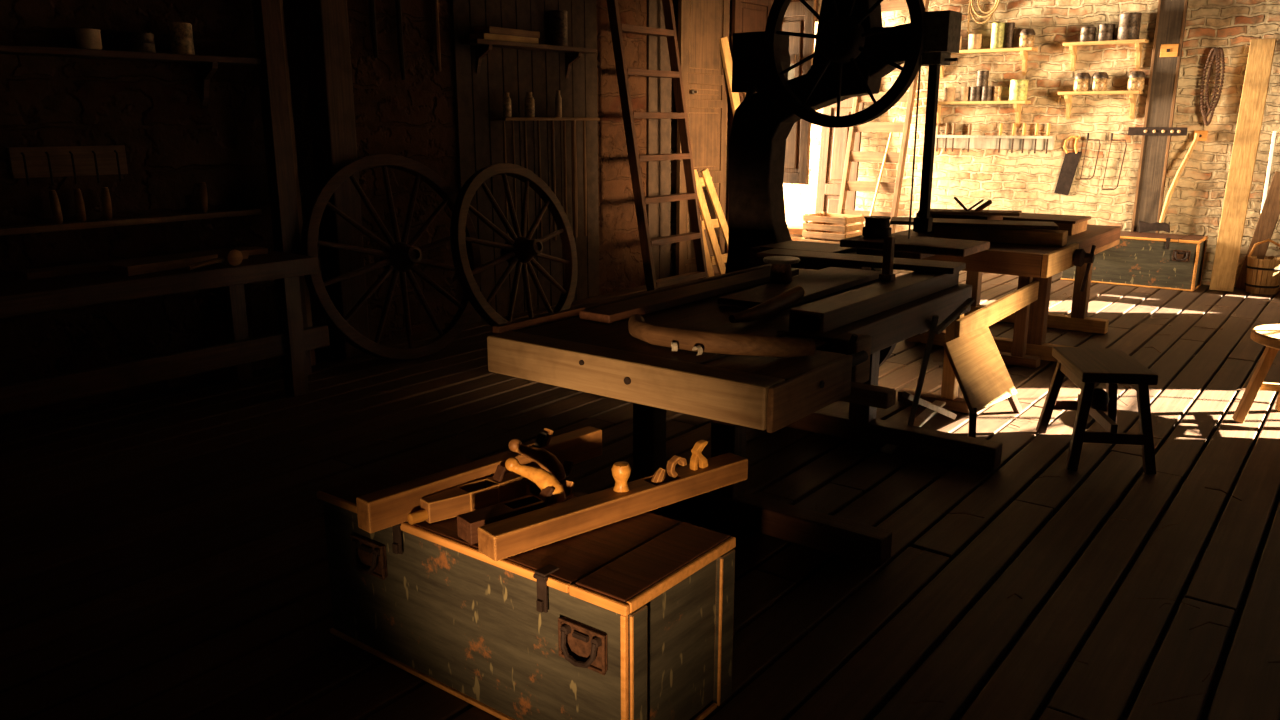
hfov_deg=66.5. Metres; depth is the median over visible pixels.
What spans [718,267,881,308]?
timber
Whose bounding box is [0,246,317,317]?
countertop
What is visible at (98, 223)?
wall rail
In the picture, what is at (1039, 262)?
workbench
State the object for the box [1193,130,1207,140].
wall plate
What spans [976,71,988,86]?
tin can
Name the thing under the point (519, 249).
wheel
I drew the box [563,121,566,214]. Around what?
wooden rod
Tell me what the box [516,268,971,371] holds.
countertop
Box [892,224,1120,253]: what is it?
countertop
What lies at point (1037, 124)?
chisel
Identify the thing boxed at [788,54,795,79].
window pane
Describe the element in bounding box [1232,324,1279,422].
round stool
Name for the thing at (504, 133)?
wooden rod
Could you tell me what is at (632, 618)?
tool chest
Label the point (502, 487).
plane
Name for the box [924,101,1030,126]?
wall shelf
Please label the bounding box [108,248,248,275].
board
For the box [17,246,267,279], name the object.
board
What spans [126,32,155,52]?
tin can
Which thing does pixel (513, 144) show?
wooden rod
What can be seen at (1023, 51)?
wall shelf
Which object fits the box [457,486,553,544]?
plane
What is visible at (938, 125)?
chisel
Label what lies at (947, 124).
chisel
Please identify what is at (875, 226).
pot
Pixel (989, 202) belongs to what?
tool
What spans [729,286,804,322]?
branch
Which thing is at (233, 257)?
mallet
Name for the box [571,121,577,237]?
wooden rod
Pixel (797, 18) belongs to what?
door
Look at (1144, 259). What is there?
tool chest
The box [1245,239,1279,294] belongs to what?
wooden bucket
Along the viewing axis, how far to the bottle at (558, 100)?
8.19 m
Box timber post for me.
[1128,0,1187,232]
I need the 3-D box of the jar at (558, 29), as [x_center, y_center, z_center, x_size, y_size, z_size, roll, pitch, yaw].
[-0.675,-2.742,8.086,0.154,0.284,0.153,10,17,36]
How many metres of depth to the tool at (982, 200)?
6.95 m
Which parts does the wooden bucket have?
handle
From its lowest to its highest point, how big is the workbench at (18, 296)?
0.820 m
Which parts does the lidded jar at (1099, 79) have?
lid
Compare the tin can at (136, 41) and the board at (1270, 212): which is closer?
the tin can at (136, 41)
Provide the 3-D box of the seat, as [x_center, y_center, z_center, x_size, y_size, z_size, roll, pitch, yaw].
[1.849,0.117,5.311,0.310,0.456,0.975,10,17,36]
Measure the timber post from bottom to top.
3.280 m
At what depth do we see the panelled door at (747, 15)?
10.40 m
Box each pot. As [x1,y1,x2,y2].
[763,256,799,283]
[862,216,891,237]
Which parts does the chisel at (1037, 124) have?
handle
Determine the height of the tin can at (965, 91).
0.154 m
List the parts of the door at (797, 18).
panel, panel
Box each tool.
[49,190,62,223]
[73,189,86,221]
[102,187,112,219]
[199,182,207,212]
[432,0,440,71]
[954,197,968,210]
[968,199,983,209]
[973,200,991,210]
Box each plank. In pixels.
[719,36,740,115]
[1209,38,1276,291]
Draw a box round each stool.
[1036,347,1157,474]
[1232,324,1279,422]
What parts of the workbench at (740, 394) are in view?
rail, leg, leg, leg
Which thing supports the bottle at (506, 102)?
on the wall shelf at (491, 118)
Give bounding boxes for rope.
[1200,47,1224,125]
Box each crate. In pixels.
[801,238,839,243]
[802,212,864,240]
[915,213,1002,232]
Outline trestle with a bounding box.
[897,276,1040,413]
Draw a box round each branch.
[628,314,814,356]
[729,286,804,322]
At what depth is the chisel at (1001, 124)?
10.67 m
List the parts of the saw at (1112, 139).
blade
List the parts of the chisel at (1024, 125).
handle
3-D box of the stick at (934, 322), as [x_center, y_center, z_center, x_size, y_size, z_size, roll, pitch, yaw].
[1.362,0.107,4.737,0.026,0.736,0.414,1,14,3]
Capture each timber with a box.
[579,267,798,322]
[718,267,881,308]
[789,271,958,332]
[933,226,1067,246]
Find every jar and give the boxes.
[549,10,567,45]
[1019,29,1035,46]
[1073,72,1090,90]
[1091,72,1108,90]
[1127,71,1144,90]
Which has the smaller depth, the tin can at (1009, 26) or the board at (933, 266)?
the board at (933, 266)
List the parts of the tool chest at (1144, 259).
lid, handle plate, drop handle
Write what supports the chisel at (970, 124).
in the tool rack at (960, 141)
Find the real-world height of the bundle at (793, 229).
0.075 m
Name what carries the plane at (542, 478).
on the tool chest at (632, 618)
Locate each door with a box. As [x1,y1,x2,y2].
[676,0,729,274]
[727,0,772,252]
[780,0,815,183]
[815,97,863,213]
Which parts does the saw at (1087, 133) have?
blade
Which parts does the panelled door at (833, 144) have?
panel, panel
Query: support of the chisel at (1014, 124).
in the tool rack at (960, 141)
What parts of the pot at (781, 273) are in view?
pot, rim plate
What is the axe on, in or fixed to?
on the tool chest at (1144, 259)
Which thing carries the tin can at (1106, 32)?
on the wall shelf at (1138, 43)
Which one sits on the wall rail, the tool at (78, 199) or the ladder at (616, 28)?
the tool at (78, 199)
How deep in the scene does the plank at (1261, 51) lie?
9.22 m
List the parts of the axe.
handle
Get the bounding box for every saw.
[1054,135,1081,194]
[1080,133,1100,179]
[1102,133,1126,189]
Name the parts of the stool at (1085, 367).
leg, leg, seat, leg, leg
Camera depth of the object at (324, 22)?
6.43 m
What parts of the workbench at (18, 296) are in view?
leg, leg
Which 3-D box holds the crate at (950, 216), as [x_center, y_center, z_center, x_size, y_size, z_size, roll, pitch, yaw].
[2.334,-1.005,7.144,0.520,0.140,0.350,10,17,36]
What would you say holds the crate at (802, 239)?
on the floor
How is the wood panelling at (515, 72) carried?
attached to the wall at (173, 142)
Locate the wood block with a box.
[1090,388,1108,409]
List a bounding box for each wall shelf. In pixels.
[0,44,260,104]
[460,38,596,77]
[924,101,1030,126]
[940,47,1037,77]
[1058,90,1143,118]
[1063,39,1149,70]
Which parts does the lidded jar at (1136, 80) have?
lid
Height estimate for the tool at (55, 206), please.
0.182 m
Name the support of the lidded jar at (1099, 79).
on the wall shelf at (1132, 93)
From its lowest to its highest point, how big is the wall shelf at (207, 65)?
0.278 m
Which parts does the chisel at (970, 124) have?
handle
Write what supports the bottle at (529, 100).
on the wall shelf at (491, 118)
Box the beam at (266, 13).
[252,0,311,374]
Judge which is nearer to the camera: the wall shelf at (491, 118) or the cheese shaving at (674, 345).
the cheese shaving at (674, 345)
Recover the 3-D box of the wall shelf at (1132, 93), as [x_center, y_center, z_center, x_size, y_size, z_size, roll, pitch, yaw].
[4.692,-2.605,9.982,0.770,0.278,0.200,10,17,36]
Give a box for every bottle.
[502,93,511,116]
[525,92,534,116]
[555,90,561,117]
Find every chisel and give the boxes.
[936,123,939,151]
[945,123,948,151]
[952,123,955,151]
[967,123,971,151]
[998,123,1002,152]
[1011,123,1015,152]
[1021,123,1025,152]
[1034,123,1038,153]
[1045,123,1050,153]
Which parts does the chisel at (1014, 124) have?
handle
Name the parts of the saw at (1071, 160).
handle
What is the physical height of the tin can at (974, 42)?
0.160 m
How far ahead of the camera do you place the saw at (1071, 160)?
10.35 m
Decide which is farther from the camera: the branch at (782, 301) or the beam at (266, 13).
the beam at (266, 13)
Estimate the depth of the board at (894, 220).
6.56 m
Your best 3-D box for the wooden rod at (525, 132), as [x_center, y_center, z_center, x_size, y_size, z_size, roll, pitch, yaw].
[-0.934,-1.455,8.036,0.023,1.000,0.023,-8,16,-29]
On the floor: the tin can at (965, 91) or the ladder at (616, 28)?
the ladder at (616, 28)
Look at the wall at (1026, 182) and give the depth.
10.19 m
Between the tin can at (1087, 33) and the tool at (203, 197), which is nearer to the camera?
the tool at (203, 197)
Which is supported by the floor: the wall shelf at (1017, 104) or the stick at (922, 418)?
the stick at (922, 418)
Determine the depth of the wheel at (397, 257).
6.57 m
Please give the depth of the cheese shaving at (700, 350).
3.37 m
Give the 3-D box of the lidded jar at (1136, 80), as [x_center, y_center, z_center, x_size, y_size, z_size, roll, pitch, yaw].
[4.951,-2.785,9.735,0.158,0.190,0.158,10,17,36]
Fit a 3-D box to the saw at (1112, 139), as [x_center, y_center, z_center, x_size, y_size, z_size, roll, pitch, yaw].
[4.886,-2.040,10.047,0.195,0.576,0.020,10,17,36]
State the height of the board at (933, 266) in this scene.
0.030 m
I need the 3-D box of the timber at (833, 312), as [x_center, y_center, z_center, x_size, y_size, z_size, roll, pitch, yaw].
[1.088,-0.288,4.350,0.160,0.080,1.451,10,17,36]
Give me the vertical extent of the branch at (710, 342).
0.078 m
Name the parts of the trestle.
post, rail, post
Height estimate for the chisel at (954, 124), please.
0.315 m
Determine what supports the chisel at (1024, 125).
in the tool rack at (960, 141)
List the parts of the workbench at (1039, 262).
leg, leg, leg, vise handle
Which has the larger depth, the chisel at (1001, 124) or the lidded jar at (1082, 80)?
the chisel at (1001, 124)
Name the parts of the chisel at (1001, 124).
handle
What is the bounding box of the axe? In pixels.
[1139,133,1199,232]
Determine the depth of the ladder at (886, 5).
11.17 m
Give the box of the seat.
[943,325,1021,437]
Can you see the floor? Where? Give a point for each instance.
(249, 638)
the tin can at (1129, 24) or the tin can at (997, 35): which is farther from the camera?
the tin can at (997, 35)
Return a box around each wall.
[0,0,817,424]
[783,0,1279,295]
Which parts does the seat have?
leg, leg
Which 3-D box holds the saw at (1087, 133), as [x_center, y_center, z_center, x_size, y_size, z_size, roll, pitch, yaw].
[4.699,-2.122,10.173,0.165,0.476,0.020,10,17,36]
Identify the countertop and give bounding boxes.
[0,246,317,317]
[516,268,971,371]
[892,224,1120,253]
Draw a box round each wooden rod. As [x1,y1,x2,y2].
[503,121,508,235]
[512,121,516,215]
[524,121,528,233]
[537,121,541,237]
[551,121,555,239]
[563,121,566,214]
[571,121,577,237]
[583,121,586,235]
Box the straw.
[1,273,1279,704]
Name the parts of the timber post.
plate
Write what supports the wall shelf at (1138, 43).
attached to the wall at (1026, 182)
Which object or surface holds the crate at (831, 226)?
on the crate at (802, 239)
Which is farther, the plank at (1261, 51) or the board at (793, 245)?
the plank at (1261, 51)
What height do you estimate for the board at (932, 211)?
0.030 m
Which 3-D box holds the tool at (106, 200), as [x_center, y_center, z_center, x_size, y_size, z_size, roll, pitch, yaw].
[-2.988,-0.876,5.468,0.048,0.180,0.047,10,16,36]
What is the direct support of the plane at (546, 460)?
on the tool chest at (632, 618)
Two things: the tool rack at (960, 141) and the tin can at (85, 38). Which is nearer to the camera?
the tin can at (85, 38)
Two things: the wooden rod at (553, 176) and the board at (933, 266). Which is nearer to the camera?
the board at (933, 266)
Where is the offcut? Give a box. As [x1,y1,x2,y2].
[902,391,956,418]
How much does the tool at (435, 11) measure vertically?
0.751 m
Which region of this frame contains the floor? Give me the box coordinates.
[0,269,1279,719]
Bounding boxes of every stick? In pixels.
[280,0,315,365]
[869,118,895,215]
[881,400,945,453]
[908,315,938,425]
[933,298,974,333]
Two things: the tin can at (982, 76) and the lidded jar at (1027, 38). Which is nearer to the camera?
the lidded jar at (1027, 38)
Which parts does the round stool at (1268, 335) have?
seat, leg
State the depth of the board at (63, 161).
5.33 m
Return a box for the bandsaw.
[725,0,989,366]
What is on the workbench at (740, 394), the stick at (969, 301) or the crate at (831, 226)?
the stick at (969, 301)
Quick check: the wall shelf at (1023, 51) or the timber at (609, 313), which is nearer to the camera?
the timber at (609, 313)
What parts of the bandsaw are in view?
frame, blade, guard post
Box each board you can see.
[7,145,127,185]
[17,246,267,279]
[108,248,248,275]
[757,248,965,273]
[760,240,856,253]
[890,217,1058,229]
[918,209,1021,215]
[1235,171,1279,289]
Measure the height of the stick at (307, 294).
3.002 m
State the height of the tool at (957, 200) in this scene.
0.120 m
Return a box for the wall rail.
[0,208,261,235]
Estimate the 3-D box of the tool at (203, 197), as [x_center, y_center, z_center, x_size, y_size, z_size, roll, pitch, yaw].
[-2.644,-0.984,5.907,0.052,0.182,0.047,-11,18,-38]
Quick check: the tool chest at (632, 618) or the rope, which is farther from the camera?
the rope
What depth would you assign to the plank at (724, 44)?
10.08 m
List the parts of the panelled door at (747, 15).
panel, panel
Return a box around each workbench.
[0,246,329,414]
[487,264,1001,566]
[892,224,1120,361]
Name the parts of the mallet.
handle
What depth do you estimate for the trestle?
5.82 m
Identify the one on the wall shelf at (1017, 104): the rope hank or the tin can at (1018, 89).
the tin can at (1018, 89)
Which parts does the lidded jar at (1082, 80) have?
lid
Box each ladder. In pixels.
[606,0,707,290]
[838,0,928,233]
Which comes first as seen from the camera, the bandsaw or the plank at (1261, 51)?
the bandsaw
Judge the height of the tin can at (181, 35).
0.174 m
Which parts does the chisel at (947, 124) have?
handle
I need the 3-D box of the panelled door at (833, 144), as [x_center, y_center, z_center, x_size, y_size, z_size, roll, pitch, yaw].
[2.407,-2.619,11.719,0.500,2.693,0.280,9,17,33]
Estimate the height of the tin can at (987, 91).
0.154 m
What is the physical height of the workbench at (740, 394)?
0.864 m
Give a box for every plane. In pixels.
[407,465,526,524]
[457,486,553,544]
[505,457,576,506]
[508,438,576,493]
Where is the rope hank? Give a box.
[967,0,999,36]
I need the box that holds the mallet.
[188,248,242,269]
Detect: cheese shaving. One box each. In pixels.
[671,342,677,350]
[692,346,702,355]
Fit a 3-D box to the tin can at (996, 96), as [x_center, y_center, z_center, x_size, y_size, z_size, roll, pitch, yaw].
[3.866,-2.885,10.573,0.093,0.154,0.092,10,17,36]
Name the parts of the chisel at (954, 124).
handle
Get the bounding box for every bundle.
[787,225,818,234]
[790,234,818,240]
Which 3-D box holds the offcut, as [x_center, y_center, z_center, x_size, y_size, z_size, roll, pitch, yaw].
[1.575,0.247,5.310,0.300,0.159,0.070,-3,14,-12]
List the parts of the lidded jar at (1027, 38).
lid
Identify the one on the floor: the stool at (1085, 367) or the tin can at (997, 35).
the stool at (1085, 367)
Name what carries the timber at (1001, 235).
on the workbench at (1039, 262)
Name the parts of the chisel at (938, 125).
handle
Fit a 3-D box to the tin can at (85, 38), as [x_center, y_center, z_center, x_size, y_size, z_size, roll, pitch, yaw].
[-2.957,-1.717,5.235,0.125,0.105,0.125,10,17,36]
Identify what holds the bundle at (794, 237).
on the bundle
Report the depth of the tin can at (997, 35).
10.40 m
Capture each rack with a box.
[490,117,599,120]
[935,135,1054,149]
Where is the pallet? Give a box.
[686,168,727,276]
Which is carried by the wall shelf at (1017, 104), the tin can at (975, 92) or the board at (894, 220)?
the tin can at (975, 92)
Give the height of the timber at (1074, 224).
0.105 m
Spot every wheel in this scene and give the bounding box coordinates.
[301,154,481,359]
[450,163,577,326]
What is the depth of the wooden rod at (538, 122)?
8.12 m
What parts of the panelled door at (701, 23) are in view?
panel, panel, panel, panel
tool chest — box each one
[317,450,735,719]
[1061,231,1207,290]
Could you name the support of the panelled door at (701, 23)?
in the wall at (173, 142)
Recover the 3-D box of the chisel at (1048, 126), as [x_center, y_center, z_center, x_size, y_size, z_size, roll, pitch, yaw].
[4.341,-2.357,10.393,0.034,0.315,0.034,10,17,36]
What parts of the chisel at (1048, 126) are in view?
handle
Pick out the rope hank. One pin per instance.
(971, 6)
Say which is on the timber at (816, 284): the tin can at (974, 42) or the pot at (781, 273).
the pot at (781, 273)
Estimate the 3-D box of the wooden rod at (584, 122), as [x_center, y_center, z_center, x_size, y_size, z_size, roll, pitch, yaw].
[-0.485,-1.596,8.608,0.028,1.000,0.028,-8,16,-29]
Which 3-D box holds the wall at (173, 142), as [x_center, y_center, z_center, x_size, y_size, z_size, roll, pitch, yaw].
[-2.104,-1.696,6.895,0.350,3.400,13.550,10,17,36]
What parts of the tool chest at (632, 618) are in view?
drop handle, handle plate, lid, drop handle, handle plate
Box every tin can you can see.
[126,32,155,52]
[169,22,194,54]
[960,87,969,100]
[969,86,981,100]
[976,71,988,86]
[981,86,992,100]
[990,23,1004,48]
[992,86,1001,100]
[1003,22,1014,47]
[1009,80,1028,100]
[1079,27,1096,41]
[1097,23,1115,40]
[1116,12,1141,39]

